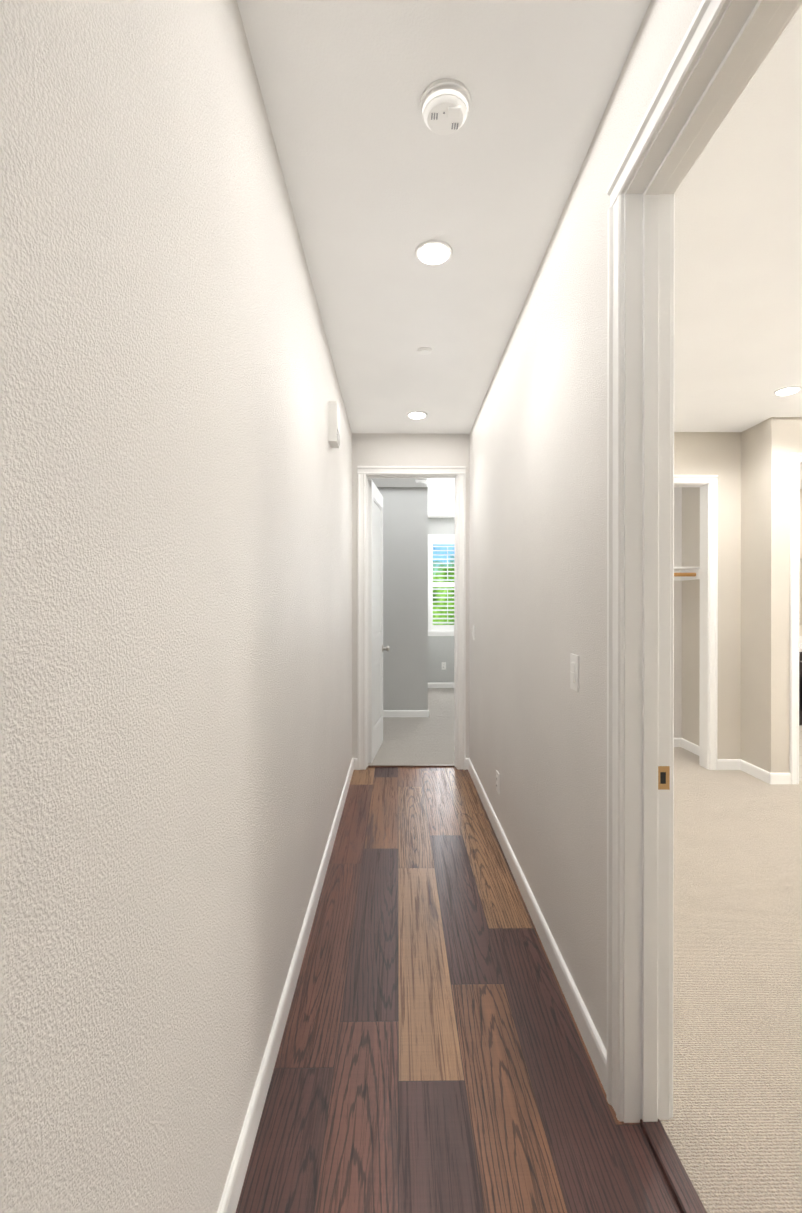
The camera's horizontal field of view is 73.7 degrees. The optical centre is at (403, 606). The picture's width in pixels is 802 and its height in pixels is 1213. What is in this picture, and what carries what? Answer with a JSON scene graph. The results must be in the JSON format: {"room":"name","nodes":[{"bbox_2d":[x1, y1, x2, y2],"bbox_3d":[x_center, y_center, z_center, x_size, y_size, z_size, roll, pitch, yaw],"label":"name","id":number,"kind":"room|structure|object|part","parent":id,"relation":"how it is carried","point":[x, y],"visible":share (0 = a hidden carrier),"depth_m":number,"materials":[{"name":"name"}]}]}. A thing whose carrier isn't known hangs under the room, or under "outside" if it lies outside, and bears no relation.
{"room":"home hallway","nodes":[
{"label":"home hallway","id":0,"kind":"room"},
{"bbox_2d":[0,0,351,1212],"bbox_3d":[-0.447,-0.032,1.379,0.120,2.740,6.200,0,0,-1],"label":"wall","id":1,"kind":"structure","parent":0,"point":[174,616],"depth_m":0.81,"materials":[{"name":"beige paint"}]},
{"bbox_2d":[217,758,356,1212],"bbox_3d":[-0.372,1.293,1.384,0.030,0.090,5.960,0,0,-1],"label":"baseboard","id":2,"kind":"structure","parent":1,"relation":"attached to","point":[236,1176],"depth_m":1.55,"materials":[{"name":"white wood"}]},
{"bbox_2d":[328,401,339,447],"bbox_3d":[-0.377,-0.997,2.937,0.052,0.215,0.130,0,0,-1],"label":"vent box","id":3,"kind":"object","parent":1,"relation":"attached to","point":[333,424],"visible":1,"depth_m":2.87,"materials":[{"name":"white plastic"}]},
{"bbox_2d":[352,433,468,757],"bbox_3d":[0.060,-0.041,4.425,0.958,2.740,0.120,0,0,-1],"label":"wall","id":4,"kind":"structure","parent":0,"point":[388,449],"depth_m":4.36,"materials":[{"name":"beige paint"}]},
{"bbox_2d":[368,765,454,766],"bbox_3d":[0.066,1.328,4.432,0.740,0.021,0.025,0,0,-1],"label":"trim","id":5,"kind":"structure","parent":4,"relation":"attached to","point":[411,765],"depth_m":4.43,"materials":[{"name":"brown wood"}]},
{"bbox_2d":[357,466,465,769],"bbox_3d":[0.066,0.094,4.426,0.880,2.470,0.158,0,0,-1],"label":"door frame","id":6,"kind":"structure","parent":4,"relation":"attached to","point":[458,471],"depth_m":4.35,"materials":[{"name":"white wood"}]},
{"bbox_2d":[368,479,389,762],"bbox_3d":[-0.249,0.124,4.851,0.180,2.383,0.749,0,0,5],"label":"door","id":7,"kind":"structure","parent":6,"relation":"attached to","point":[376,648],"depth_m":4.71,"materials":[{"name":"white wood"}]},
{"bbox_3d":[-0.249,0.124,4.856,0.035,2.383,0.736,0,0,5],"label":"panel","id":8,"kind":"part","parent":7,"relation":"part of","materials":[{"name":"white wood"}]},
{"bbox_3d":[-0.219,0.406,5.176,0.180,0.064,0.098,0,0,5],"label":"knob","id":9,"kind":"part","parent":7,"relation":"part of","materials":[{"name":"grey metal"}]},
{"bbox_2d":[368,688,453,764],"bbox_3d":[-0.112,1.348,6.577,2.670,0.068,4.300,0,0,-1],"label":"floor carpet","id":10,"kind":"object","parent":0,"point":[429,740],"visible":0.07,"depth_m":5.42,"materials":[{"name":"beige carpet"}]},
{"bbox_2d":[377,487,453,709],"bbox_3d":[-0.112,-0.048,6.543,2.670,2.740,4.360,0,0,-1],"label":"wall","id":11,"kind":"structure","parent":0,"point":[415,656],"depth_m":6.36,"materials":[{"name":"paint"}]},
{"bbox_2d":[383,710,426,716],"bbox_3d":[-0.530,1.278,6.346,1.590,0.090,0.014,0,0,-1],"label":"baseboard","id":12,"kind":"structure","parent":11,"relation":"attached to","point":[405,713],"depth_m":6.35,"materials":[{"name":"white wood"}]},
{"bbox_2d":[428,534,453,635],"bbox_3d":[0.711,-0.341,8.654,0.730,1.635,0.155,0,0,-1],"label":"window shutter","id":13,"kind":"object","parent":11,"relation":"attached to","point":[440,630],"visible":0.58,"depth_m":8.62,"materials":[{"name":"white wood"}]},
{"bbox_2d":[428,683,453,687],"bbox_3d":[0.701,1.271,8.609,0.800,0.090,0.014,0,0,-1],"label":"baseboard","id":14,"kind":"structure","parent":11,"relation":"attached to","point":[430,685],"depth_m":8.60,"materials":[{"name":"white wood"}]},
{"bbox_2d":[442,662,445,669],"bbox_3d":[0.651,0.956,8.610,0.072,0.117,0.010,0,0,-1],"label":"outlet","id":15,"kind":"object","parent":11,"relation":"attached to","point":[443,665],"visible":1,"depth_m":8.61,"materials":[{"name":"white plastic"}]},
{"bbox_2d":[236,767,680,1212],"bbox_3d":[0.062,1.368,1.359,1.138,0.060,6.140,0,0,-1],"label":"floor","id":16,"kind":"structure","parent":0,"point":[433,1055],"depth_m":1.60,"materials":[{"name":"brown wood"}]},
{"bbox_2d":[640,1119,706,1212],"bbox_3d":[0.642,1.337,0.925,0.052,0.024,0.920,0,0,-1],"label":"trim","id":17,"kind":"structure","parent":16,"relation":"on","point":[682,1189],"depth_m":1.26,"materials":[{"name":"brown wood"}]},
{"bbox_2d":[237,0,801,517],"bbox_3d":[1.915,-1.458,3.521,6.820,0.100,10.440,0,0,-1],"label":"ceiling","id":18,"kind":"structure","parent":0,"point":[381,180],"depth_m":1.82,"materials":[{"name":"paint"}]},
{"bbox_2d":[407,411,426,418],"bbox_3d":[0.101,-1.405,3.931,0.150,0.010,0.150,0,0,-1],"label":"recessed light","id":19,"kind":"object","parent":18,"relation":"in","point":[417,414],"visible":1,"depth_m":3.92,"materials":[{"name":"white plastic"}]},
{"bbox_2d":[415,479,427,483],"bbox_3d":[0.199,-1.391,5.953,0.144,0.050,0.144,0,0,-1],"label":"smoke detector","id":20,"kind":"object","parent":18,"relation":"attached to","point":[421,481],"visible":0.96,"depth_m":5.91,"materials":[{"name":"white plastic"}]},
{"bbox_2d":[417,347,431,354],"bbox_3d":[0.116,-1.403,2.941,0.084,0.008,0.084,0,0,-1],"label":"sprinkler","id":21,"kind":"object","parent":18,"relation":"attached to","point":[424,350],"visible":1,"depth_m":2.93,"materials":[{"name":"white plastic"}]},
{"bbox_2d":[415,240,452,264],"bbox_3d":[0.120,-1.400,2.121,0.150,0.010,0.150,0,0,-1],"label":"recessed light","id":22,"kind":"object","parent":18,"relation":"in","point":[432,252],"visible":1,"depth_m":2.11,"materials":[{"name":"white plastic"}]},
{"bbox_2d":[420,79,470,134],"bbox_3d":[0.117,-1.377,1.491,0.144,0.050,0.144,0,0,-1],"label":"smoke detector","id":23,"kind":"object","parent":18,"relation":"attached to","point":[445,106],"visible":1,"depth_m":1.46,"materials":[{"name":"white plastic"}]},
{"bbox_2d":[774,386,801,395],"bbox_3d":[2.506,-1.404,3.487,0.150,0.010,0.150,0,0,-1],"label":"recessed light","id":24,"kind":"object","parent":18,"relation":"attached to","point":[787,390],"visible":0.98,"depth_m":3.47,"materials":[{"name":"white plastic"}]},
{"bbox_2d":[469,0,701,1050],"bbox_3d":[0.630,-0.032,1.451,0.120,2.740,6.080,0,0,-1],"label":"wall","id":25,"kind":"structure","parent":0,"point":[538,545],"depth_m":1.95,"materials":[{"name":"beige paint"}]},
{"bbox_2d":[472,625,474,639],"bbox_3d":[0.536,0.200,4.101,0.012,0.117,0.072,0,0,-1],"label":"light switch","id":26,"kind":"object","parent":25,"relation":"attached to","point":[473,634],"visible":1,"depth_m":4.08,"materials":[{"name":"white plastic"}]},
{"bbox_2d":[496,770,498,793],"bbox_3d":[0.548,1.023,3.113,0.010,0.117,0.072,0,0,-1],"label":"outlet","id":27,"kind":"object","parent":25,"relation":"attached to","point":[497,781],"visible":0.98,"depth_m":3.11,"materials":[{"name":"white plastic"}]},
{"bbox_2d":[466,758,606,1094],"bbox_3d":[0.541,1.288,2.914,0.028,0.090,2.920,0,0,-1],"label":"baseboard","id":28,"kind":"structure","parent":25,"relation":"attached to","point":[595,1047],"depth_m":1.97,"materials":[{"name":"white wood"}]},
{"bbox_2d":[570,654,578,691],"bbox_3d":[0.561,0.217,1.761,0.012,0.117,0.072,0,0,-1],"label":"light switch","id":29,"kind":"object","parent":25,"relation":"attached to","point":[574,671],"visible":1,"depth_m":1.75,"materials":[{"name":"white plastic"}]},
{"bbox_2d":[607,0,801,1122],"bbox_3d":[0.636,0.104,0.921,0.158,2.470,1.060,0,0,-1],"label":"door frame","id":30,"kind":"structure","parent":25,"relation":"attached to","point":[742,38],"depth_m":1.38,"materials":[{"name":"white wood"}]},
{"bbox_2d":[658,766,669,789],"bbox_3d":[0.672,0.443,1.382,0.032,0.060,0.002,0,0,-1],"label":"strike plate","id":31,"kind":"object","parent":30,"relation":"attached to","point":[663,777],"visible":1,"depth_m":1.38,"materials":[{"name":"gold metal"}]},
{"bbox_2d":[674,487,681,737],"bbox_3d":[1.984,-0.043,5.085,1.490,2.740,0.120,0,0,-1],"label":"wall","id":32,"kind":"structure","parent":0,"point":[677,614],"depth_m":5.03,"materials":[{"name":"beige paint"}]},
{"bbox_2d":[674,738,679,746],"bbox_3d":[1.929,1.282,5.022,1.380,0.090,0.014,0,0,-1],"label":"baseboard","id":33,"kind":"structure","parent":32,"relation":"attached to","point":[676,740],"depth_m":5.02,"materials":[{"name":"white wood"}]},
{"bbox_2d":[674,567,699,580],"bbox_3d":[1.931,-0.296,4.824,1.380,0.108,0.400,0,0,-1],"label":"shelf","id":34,"kind":"object","parent":32,"relation":"attached to","point":[685,573],"visible":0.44,"depth_m":4.78,"materials":[{"name":"white"}]},
{"bbox_2d":[681,487,699,745],"bbox_3d":[2.677,-0.042,4.743,0.110,2.740,0.580,0,0,-1],"label":"wall","id":35,"kind":"structure","parent":0,"point":[690,614],"depth_m":4.88,"materials":[{"name":"paint"}]},
{"bbox_2d":[680,738,719,766],"bbox_3d":[2.615,1.283,4.736,0.014,0.090,0.560,0,0,-1],"label":"baseboard","id":36,"kind":"structure","parent":35,"relation":"attached to","point":[685,744],"depth_m":4.86,"materials":[{"name":"white wood"}]},
{"bbox_2d":[674,432,740,758],"bbox_3d":[1.698,-0.041,4.383,2.077,2.740,0.120,0,0,-1],"label":"wall","id":37,"kind":"structure","parent":0,"point":[708,453],"depth_m":4.33,"materials":[{"name":"paint"}]},
{"bbox_2d":[674,483,708,768],"bbox_3d":[1.881,0.159,4.385,1.210,2.340,0.120,0,0,-1],"label":"door frame","id":38,"kind":"structure","parent":37,"relation":"attached to","point":[704,609],"depth_m":4.38,"materials":[{"name":"white wood"}]},
{"bbox_2d":[674,475,717,769],"bbox_3d":[1.882,0.134,4.315,1.310,2.390,0.019,0,0,-1],"label":"trim","id":39,"kind":"structure","parent":37,"relation":"attached to","point":[712,480],"depth_m":4.32,"materials":[{"name":"white wood"}]},
{"bbox_2d":[660,747,801,1212],"bbox_3d":[2.986,1.363,1.740,4.717,0.068,6.840,0,0,-1],"label":"floor","id":40,"kind":"structure","parent":0,"point":[733,1127],"depth_m":1.86,"materials":[{"name":"beige carpet"}]},
{"bbox_2d":[741,417,801,772],"bbox_3d":[4.028,-0.041,4.232,2.580,2.740,0.470,0,0,-1],"label":"wall","id":41,"kind":"structure","parent":0,"point":[769,445],"depth_m":4.04,"materials":[{"name":"paint"}]},
{"bbox_2d":[737,759,777,783],"bbox_3d":[2.743,1.285,4.156,0.037,0.090,0.364,0,0,-1],"label":"baseboard","id":42,"kind":"structure","parent":41,"relation":"attached to","point":[755,771],"depth_m":4.11,"materials":[{"name":"white wood"}]},
{"bbox_2d":[790,453,801,784],"bbox_3d":[3.330,0.095,4.050,0.900,2.470,0.158,0,0,-1],"label":"door frame","id":43,"kind":"structure","parent":41,"relation":"attached to","point":[795,459],"depth_m":3.97,"materials":[{"name":"white wood"}]},
{"bbox_2d":[799,725,801,780],"bbox_3d":[4.076,1.353,5.317,2.460,0.066,2.510,0,0,-1],"label":"floor","id":44,"kind":"structure","parent":0,"point":[800,752],"depth_m":4.82,"materials":[{"name":"beige carpet"}]},
{"bbox_2d":[799,636,801,724],"bbox_3d":[4.538,0.836,6.139,1.240,0.964,0.621,0,0,-1],"label":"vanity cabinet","id":45,"kind":"object","parent":44,"relation":"on","point":[800,680],"visible":0.17,"depth_m":5.85,"materials":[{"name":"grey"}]},
{"bbox_2d":[799,489,801,635],"bbox_3d":[4.004,-0.047,6.507,2.580,2.740,0.120,0,0,-1],"label":"wall","id":46,"kind":"structure","parent":0,"point":[800,630],"depth_m":6.44,"materials":[{"name":"paint"}]},
{"bbox_2d":[799,559,801,624],"bbox_3d":[4.549,-0.177,6.445,1.150,0.800,0.015,0,0,-1],"label":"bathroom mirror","id":47,"kind":"object","parent":46,"relation":"attached to","point":[800,597],"depth_m":6.44,"materials":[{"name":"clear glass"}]},
{"label":"outside","id":48,"kind":"structure","parent":0,"visible":0},
{"bbox_2d":[433,544,453,624],"bbox_3d":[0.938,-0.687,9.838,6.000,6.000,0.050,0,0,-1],"label":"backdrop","id":49,"kind":"structure","parent":48,"point":[442,573],"depth_m":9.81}
]}

